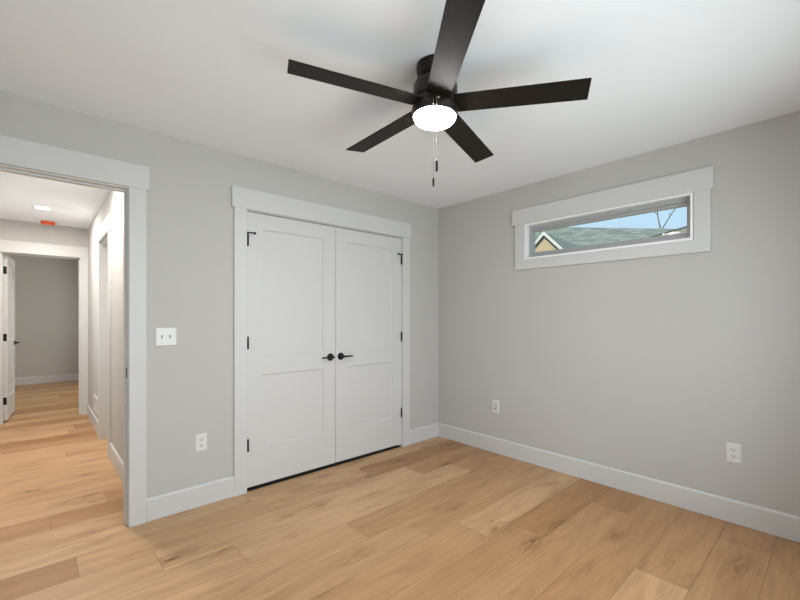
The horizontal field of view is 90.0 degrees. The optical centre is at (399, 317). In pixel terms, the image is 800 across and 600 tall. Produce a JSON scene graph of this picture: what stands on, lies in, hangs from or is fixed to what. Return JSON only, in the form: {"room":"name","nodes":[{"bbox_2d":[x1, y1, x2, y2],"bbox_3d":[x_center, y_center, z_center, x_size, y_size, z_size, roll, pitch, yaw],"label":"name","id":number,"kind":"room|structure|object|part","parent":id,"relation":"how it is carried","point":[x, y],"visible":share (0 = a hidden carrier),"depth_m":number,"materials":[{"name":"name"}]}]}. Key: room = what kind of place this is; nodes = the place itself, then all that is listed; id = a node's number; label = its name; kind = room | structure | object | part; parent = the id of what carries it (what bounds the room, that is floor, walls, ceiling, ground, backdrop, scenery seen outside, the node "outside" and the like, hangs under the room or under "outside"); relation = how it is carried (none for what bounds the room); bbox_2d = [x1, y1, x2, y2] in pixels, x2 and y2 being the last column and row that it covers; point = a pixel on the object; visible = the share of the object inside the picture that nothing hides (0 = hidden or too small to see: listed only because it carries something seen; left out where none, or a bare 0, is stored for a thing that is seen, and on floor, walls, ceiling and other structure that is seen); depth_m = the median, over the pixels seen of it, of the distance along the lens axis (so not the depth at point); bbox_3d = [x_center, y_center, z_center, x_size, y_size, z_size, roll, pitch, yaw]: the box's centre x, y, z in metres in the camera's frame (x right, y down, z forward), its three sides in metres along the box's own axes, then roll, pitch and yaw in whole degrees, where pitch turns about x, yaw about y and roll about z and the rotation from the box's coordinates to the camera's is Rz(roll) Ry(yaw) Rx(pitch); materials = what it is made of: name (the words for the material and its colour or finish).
{"room":"empty bedroom","nodes":[
{"label":"empty bedroom","id":0,"kind":"room"},
{"bbox_2d":[3,254,78,377],"bbox_3d":[-7.058,0.050,7.707,3.100,2.440,0.120,0,0,-42],"label":"wall","id":1,"kind":"structure","parent":0,"point":[46,289],"depth_m":7.78,"materials":[{"name":"paint"}]},
{"bbox_2d":[15,373,78,384],"bbox_3d":[-7.013,1.198,7.657,2.900,0.142,0.014,0,0,-42],"label":"baseboard","id":2,"kind":"structure","parent":1,"relation":"attached to","point":[63,377],"depth_m":7.78,"materials":[{"name":"paint"}]},
{"bbox_2d":[0,219,87,256],"bbox_3d":[-4.560,0.050,4.953,3.100,2.440,0.115,0,0,-42],"label":"wall","id":3,"kind":"structure","parent":0,"point":[13,230],"depth_m":4.98,"materials":[{"name":"paint"}]},
{"bbox_2d":[3,255,19,420],"bbox_3d":[-4.971,0.240,5.123,0.091,2.004,0.706,0,0,-37],"label":"door","id":4,"kind":"structure","parent":3,"relation":"in","point":[9,342],"depth_m":4.92,"materials":[{"name":"paint"}]},
{"bbox_2d":[0,240,87,424],"bbox_3d":[-4.477,0.174,5.014,0.952,2.189,0.137,0,0,-42],"label":"door frame","id":5,"kind":"structure","parent":3,"relation":"attached to","point":[6,246],"depth_m":5.18,"materials":[{"name":"paint"}]},
{"bbox_3d":[-4.747,0.244,4.694,0.089,2.049,0.018,0,0,-42],"label":"casing","id":6,"kind":"part","parent":5,"relation":"part of","materials":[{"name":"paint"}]},
{"bbox_3d":[-4.438,-0.850,4.972,0.952,0.140,0.022,0,0,-42],"label":"head casing","id":7,"kind":"part","parent":5,"relation":"part of","materials":[{"name":"paint"}]},
{"bbox_3d":[-4.132,0.244,5.252,0.089,2.049,0.018,0,0,-42],"label":"casing","id":8,"kind":"part","parent":5,"relation":"part of","materials":[{"name":"paint"}]},
{"bbox_2d":[88,190,122,460],"bbox_3d":[-2.847,0.050,3.967,0.115,2.440,3.648,0,0,-42],"label":"wall","id":9,"kind":"structure","parent":0,"point":[112,204],"depth_m":3.48,"materials":[{"name":"paint"}]},
{"bbox_2d":[87,403,97,434],"bbox_3d":[-3.656,1.198,4.763,0.014,0.142,1.381,0,0,-42],"label":"baseboard","id":10,"kind":"structure","parent":9,"relation":"attached to","point":[93,419],"depth_m":4.71,"materials":[{"name":"paint"}]},
{"bbox_2d":[93,394,97,414],"bbox_3d":[-3.463,0.985,4.554,0.008,0.180,0.380,0,0,-42],"label":"air vent","id":11,"kind":"object","parent":9,"relation":"in","point":[95,399],"visible":1,"depth_m":4.55,"materials":[{"name":"white plastic"}]},
{"bbox_2d":[97,214,111,457],"bbox_3d":[-2.866,0.169,3.972,0.137,2.199,0.885,0,0,-42],"label":"door frame","id":12,"kind":"structure","parent":9,"relation":"attached to","point":[104,248],"depth_m":4.19,"materials":[{"name":"paint"}]},
{"bbox_3d":[-3.164,0.239,4.218,0.018,2.059,0.089,0,0,-42],"label":"casing","id":13,"kind":"part","parent":12,"relation":"part of","materials":[{"name":"paint"}]},
{"bbox_3d":[-2.909,-0.860,3.933,0.022,0.140,0.885,0,0,-42],"label":"head casing","id":14,"kind":"part","parent":12,"relation":"part of","materials":[{"name":"paint"}]},
{"bbox_3d":[-2.651,0.239,3.652,0.018,2.059,0.089,0,0,-42],"label":"casing","id":15,"kind":"part","parent":12,"relation":"part of","materials":[{"name":"paint"}]},
{"bbox_2d":[109,442,122,482],"bbox_3d":[-2.144,1.198,3.096,0.014,0.142,1.414,0,0,-42],"label":"baseboard","id":16,"kind":"structure","parent":9,"relation":"attached to","point":[117,462],"depth_m":3.29,"materials":[{"name":"paint"}]},
{"bbox_2d":[0,90,437,497],"bbox_3d":[-0.942,0.050,3.153,3.791,2.440,0.118,0,0,-42],"label":"wall","id":17,"kind":"structure","parent":0,"point":[190,213],"depth_m":2.69,"materials":[{"name":"paint"}]},
{"bbox_2d":[0,135,148,527],"bbox_3d":[-1.964,0.167,2.211,0.974,2.203,0.140,0,0,-42],"label":"door frame","id":18,"kind":"structure","parent":17,"relation":"attached to","point":[17,156],"depth_m":2.43,"materials":[{"name":"paint"}]},
{"bbox_3d":[-1.924,-0.863,2.167,0.974,0.142,0.022,0,0,-42],"label":"head casing","id":19,"kind":"part","parent":18,"relation":"part of","materials":[{"name":"paint"}]},
{"bbox_3d":[-1.610,0.239,2.455,0.089,2.060,0.018,0,0,-42],"label":"casing","id":20,"kind":"part","parent":18,"relation":"part of","materials":[{"name":"paint"}]},
{"bbox_2d":[155,328,175,345],"bbox_3d":[-1.494,0.122,2.559,0.117,0.115,0.020,0,0,-42],"label":"light switch","id":21,"kind":"object","parent":17,"relation":"attached to","point":[163,336],"visible":1,"depth_m":2.56,"materials":[{"name":"white plastic"}]},
{"bbox_2d":[146,476,233,521],"bbox_3d":[-1.378,1.198,2.668,0.537,0.142,0.014,0,0,-42],"label":"baseboard","id":22,"kind":"structure","parent":17,"relation":"attached to","point":[174,502],"depth_m":2.64,"materials":[{"name":"paint"}]},
{"bbox_2d":[195,433,206,451],"bbox_3d":[-1.342,0.843,2.704,0.073,0.118,0.009,0,0,-42],"label":"wall outlet","id":23,"kind":"object","parent":17,"relation":"attached to","point":[200,439],"visible":1,"depth_m":2.70,"materials":[{"name":"white plastic"}]},
{"bbox_2d":[247,211,334,487],"bbox_3d":[-0.833,0.234,3.163,0.773,2.018,0.090,0,0,-42],"label":"door","id":24,"kind":"structure","parent":17,"relation":"in","point":[291,263],"depth_m":3.15,"materials":[{"name":"paint"}]},
{"bbox_2d":[231,185,410,496],"bbox_3d":[-0.582,0.168,3.464,1.748,2.203,0.140,0,0,-42],"label":"door frame","id":25,"kind":"structure","parent":17,"relation":"attached to","point":[243,200],"depth_m":3.10,"materials":[{"name":"paint"}]},
{"bbox_3d":[-1.147,0.240,2.875,0.089,2.057,0.018,0,0,-42],"label":"casing","id":26,"kind":"part","parent":25,"relation":"part of","materials":[{"name":"paint"}]},
{"bbox_3d":[-0.543,-0.861,3.421,1.748,0.145,0.022,0,0,-42],"label":"head casing","id":27,"kind":"part","parent":25,"relation":"part of","materials":[{"name":"paint"}]},
{"bbox_3d":[0.058,0.240,3.969,0.089,2.057,0.018,0,0,-42],"label":"casing","id":28,"kind":"part","parent":25,"relation":"part of","materials":[{"name":"paint"}]},
{"bbox_2d":[335,227,403,461],"bbox_3d":[-0.258,0.234,3.684,0.773,2.018,0.090,0,0,-42],"label":"door","id":29,"kind":"structure","parent":17,"relation":"in","point":[368,333],"depth_m":3.66,"materials":[{"name":"paint"}]},
{"bbox_3d":[-0.500,0.334,3.451,0.063,0.063,0.040,0,0,-42],"label":"handle","id":30,"kind":"part","parent":29,"relation":"part of","materials":[{"name":"black metal"}]},
{"bbox_2d":[410,423,438,443],"bbox_3d":[0.253,1.198,4.148,0.444,0.142,0.014,0,0,-42],"label":"baseboard","id":31,"kind":"structure","parent":17,"relation":"attached to","point":[423,433],"depth_m":4.13,"materials":[{"name":"paint"}]},
{"bbox_2d":[0,0,799,259],"bbox_3d":[-2.740,-1.240,4.238,5.036,0.140,11.120,0,0,-42],"label":"ceiling","id":32,"kind":"structure","parent":0,"point":[210,73],"depth_m":1.96,"materials":[{"name":"paint"}]},
{"bbox_2d":[32,205,52,209],"bbox_3d":[-3.796,-1.167,4.252,0.174,0.005,0.174,0,0,-42],"label":"recessed light","id":33,"kind":"object","parent":32,"relation":"in","point":[34,206],"visible":1,"depth_m":4.24,"materials":[{"name":"white plastic"}]},
{"bbox_2d":[40,220,54,225],"bbox_3d":[-4.273,-1.150,4.859,0.136,0.040,0.136,0,0,-42],"label":"smoke detector","id":34,"kind":"object","parent":32,"relation":"attached to","point":[44,222],"visible":1,"depth_m":4.82,"materials":[{"name":"red plastic"}]},
{"bbox_2d":[287,0,591,186],"bbox_3d":[0.133,-0.871,1.892,1.294,0.598,1.246,0,0,-42],"label":"ceiling fan","id":35,"kind":"object","parent":32,"relation":"hanging from","point":[436,102],"visible":1,"depth_m":1.75,"materials":[{"name":"brown metal"}]},
{"bbox_3d":[-0.188,-0.999,1.715,0.576,0.007,0.120,2,8,-22],"label":"blade","id":36,"kind":"part","parent":35,"relation":"part of","materials":[{"name":"black wood"}]},
{"bbox_3d":[-0.082,-0.985,2.146,0.120,0.007,0.576,-10,6,-40],"label":"blade","id":37,"kind":"part","parent":35,"relation":"part of","materials":[{"name":"black wood"}]},
{"bbox_3d":[0.147,-0.785,1.752,0.003,0.350,0.013,0,0,11],"label":"pull chain","id":38,"kind":"part","parent":35,"relation":"part of","materials":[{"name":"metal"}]},
{"bbox_3d":[0.160,-0.823,1.751,0.003,0.273,0.013,0,0,3],"label":"pull chain","id":39,"kind":"part","parent":35,"relation":"part of","materials":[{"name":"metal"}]},
{"bbox_3d":[0.190,-0.994,1.481,0.120,0.007,0.576,12,-2,-4],"label":"blade","id":40,"kind":"part","parent":35,"relation":"part of","materials":[{"name":"black wood"}]},
{"bbox_3d":[0.361,-0.972,2.179,0.120,0.007,0.576,-11,-8,31],"label":"blade","id":41,"kind":"part","parent":35,"relation":"part of","materials":[{"name":"black wood"}]},
{"bbox_3d":[0.529,-0.977,1.767,0.576,0.007,0.120,1,-12,14],"label":"blade","id":42,"kind":"part","parent":35,"relation":"part of","materials":[{"name":"black wood"}]},
{"bbox_2d":[0,380,799,599],"bbox_3d":[-2.746,1.420,4.267,4.766,0.300,10.810,0,0,-42],"label":"floor","id":43,"kind":"structure","parent":0,"point":[436,518],"depth_m":2.32,"materials":[{"name":"brown wood"}]},
{"bbox_2d":[438,111,799,516],"bbox_3d":[1.602,0.200,3.080,0.120,2.740,3.409,0,0,-42],"label":"wall","id":44,"kind":"structure","parent":0,"point":[647,367],"depth_m":2.80,"materials":[{"name":"paint"}]},
{"bbox_2d":[492,400,498,412],"bbox_3d":[0.899,0.834,3.760,0.008,0.118,0.073,0,0,-42],"label":"wall plate","id":45,"kind":"object","parent":44,"relation":"attached to","point":[495,403],"visible":1,"depth_m":3.76,"materials":[{"name":"white plastic"}]},
{"bbox_2d":[512,166,713,269],"bbox_3d":[1.547,-0.694,3.118,0.134,0.537,1.450,0,0,-42],"label":"window","id":46,"kind":"structure","parent":44,"relation":"in","point":[691,190],"depth_m":2.94,"materials":[{"name":"paint"}]},
{"bbox_3d":[1.066,-0.667,3.568,0.018,0.313,0.081,0,0,-42],"label":"casing","id":47,"kind":"part","parent":46,"relation":"part of","materials":[{"name":"paint"}]},
{"bbox_3d":[1.570,-0.668,3.134,0.054,0.282,1.197,0,0,-42],"label":"frame","id":48,"kind":"part","parent":46,"relation":"part of","materials":[{"name":"plastic"}]},
{"bbox_3d":[1.506,-0.893,3.081,0.022,0.138,1.450,0,0,-42],"label":"head casing","id":49,"kind":"part","parent":46,"relation":"part of","materials":[{"name":"paint"}]},
{"bbox_3d":[1.512,-0.468,3.077,0.018,0.085,1.407,0,0,-42],"label":"casing","id":50,"kind":"part","parent":46,"relation":"part of","materials":[{"name":"paint"}]},
{"bbox_3d":[1.955,-0.667,2.588,0.018,0.313,0.087,0,0,-42],"label":"casing","id":51,"kind":"part","parent":46,"relation":"part of","materials":[{"name":"paint"}]},
{"bbox_2d":[438,423,799,542],"bbox_3d":[1.517,1.198,3.074,0.014,0.142,3.275,0,0,-42],"label":"baseboard","id":52,"kind":"structure","parent":44,"relation":"attached to","point":[780,524],"depth_m":2.82,"materials":[{"name":"paint"}]},
{"bbox_2d":[726,442,740,463],"bbox_3d":[2.063,0.838,2.477,0.009,0.118,0.073,0,0,-42],"label":"wall outlet","id":53,"kind":"object","parent":44,"relation":"attached to","point":[733,451],"visible":1,"depth_m":2.47,"materials":[{"name":"white plastic"}]},
{"bbox_2d":[730,454,736,459],"bbox_3d":[2.061,0.859,2.475,0.004,0.029,0.034,0,0,-42],"label":"receptacle","id":54,"kind":"object","parent":53,"relation":"attached to","point":[732,456],"depth_m":2.47,"materials":[{"name":"white plastic"}]},
{"bbox_2d":[730,447,736,452],"bbox_3d":[2.061,0.818,2.475,0.004,0.029,0.034,0,0,-42],"label":"receptacle","id":55,"kind":"object","parent":53,"relation":"attached to","point":[732,449],"depth_m":2.47,"materials":[{"name":"white plastic"}]},
{"label":"outside","id":56,"kind":"structure","parent":0,"visible":0},
{"bbox_3d":[7.407,1.920,6.719,100.000,0.300,100.000,0,0,-42],"label":"ground","id":57,"kind":"structure","parent":56,"visible":0},
{"bbox_2d":[535,227,674,251],"bbox_3d":[7.359,-0.898,15.188,12.617,5.436,10.871,0,0,-4],"label":"house","id":58,"kind":"structure","parent":57,"relation":"on","point":[566,237],"depth_m":15.02,"materials":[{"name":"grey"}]},
{"bbox_2d":[655,208,676,228],"bbox_3d":[15.788,-2.936,24.167,2.238,9.415,0.741,0,0,18],"label":"tree","id":59,"kind":"object","parent":57,"relation":"on","point":[675,208],"visible":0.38,"depth_m":24.00,"materials":[{"name":"grey plant"}]},
{"bbox_2d":[651,226,686,236],"bbox_3d":[5.083,-0.084,7.846,1.900,3.808,1.550,0,0,42],"label":"shed","id":60,"kind":"object","parent":57,"relation":"on","point":[683,229],"visible":0.1,"depth_m":8.19,"materials":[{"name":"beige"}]}
]}

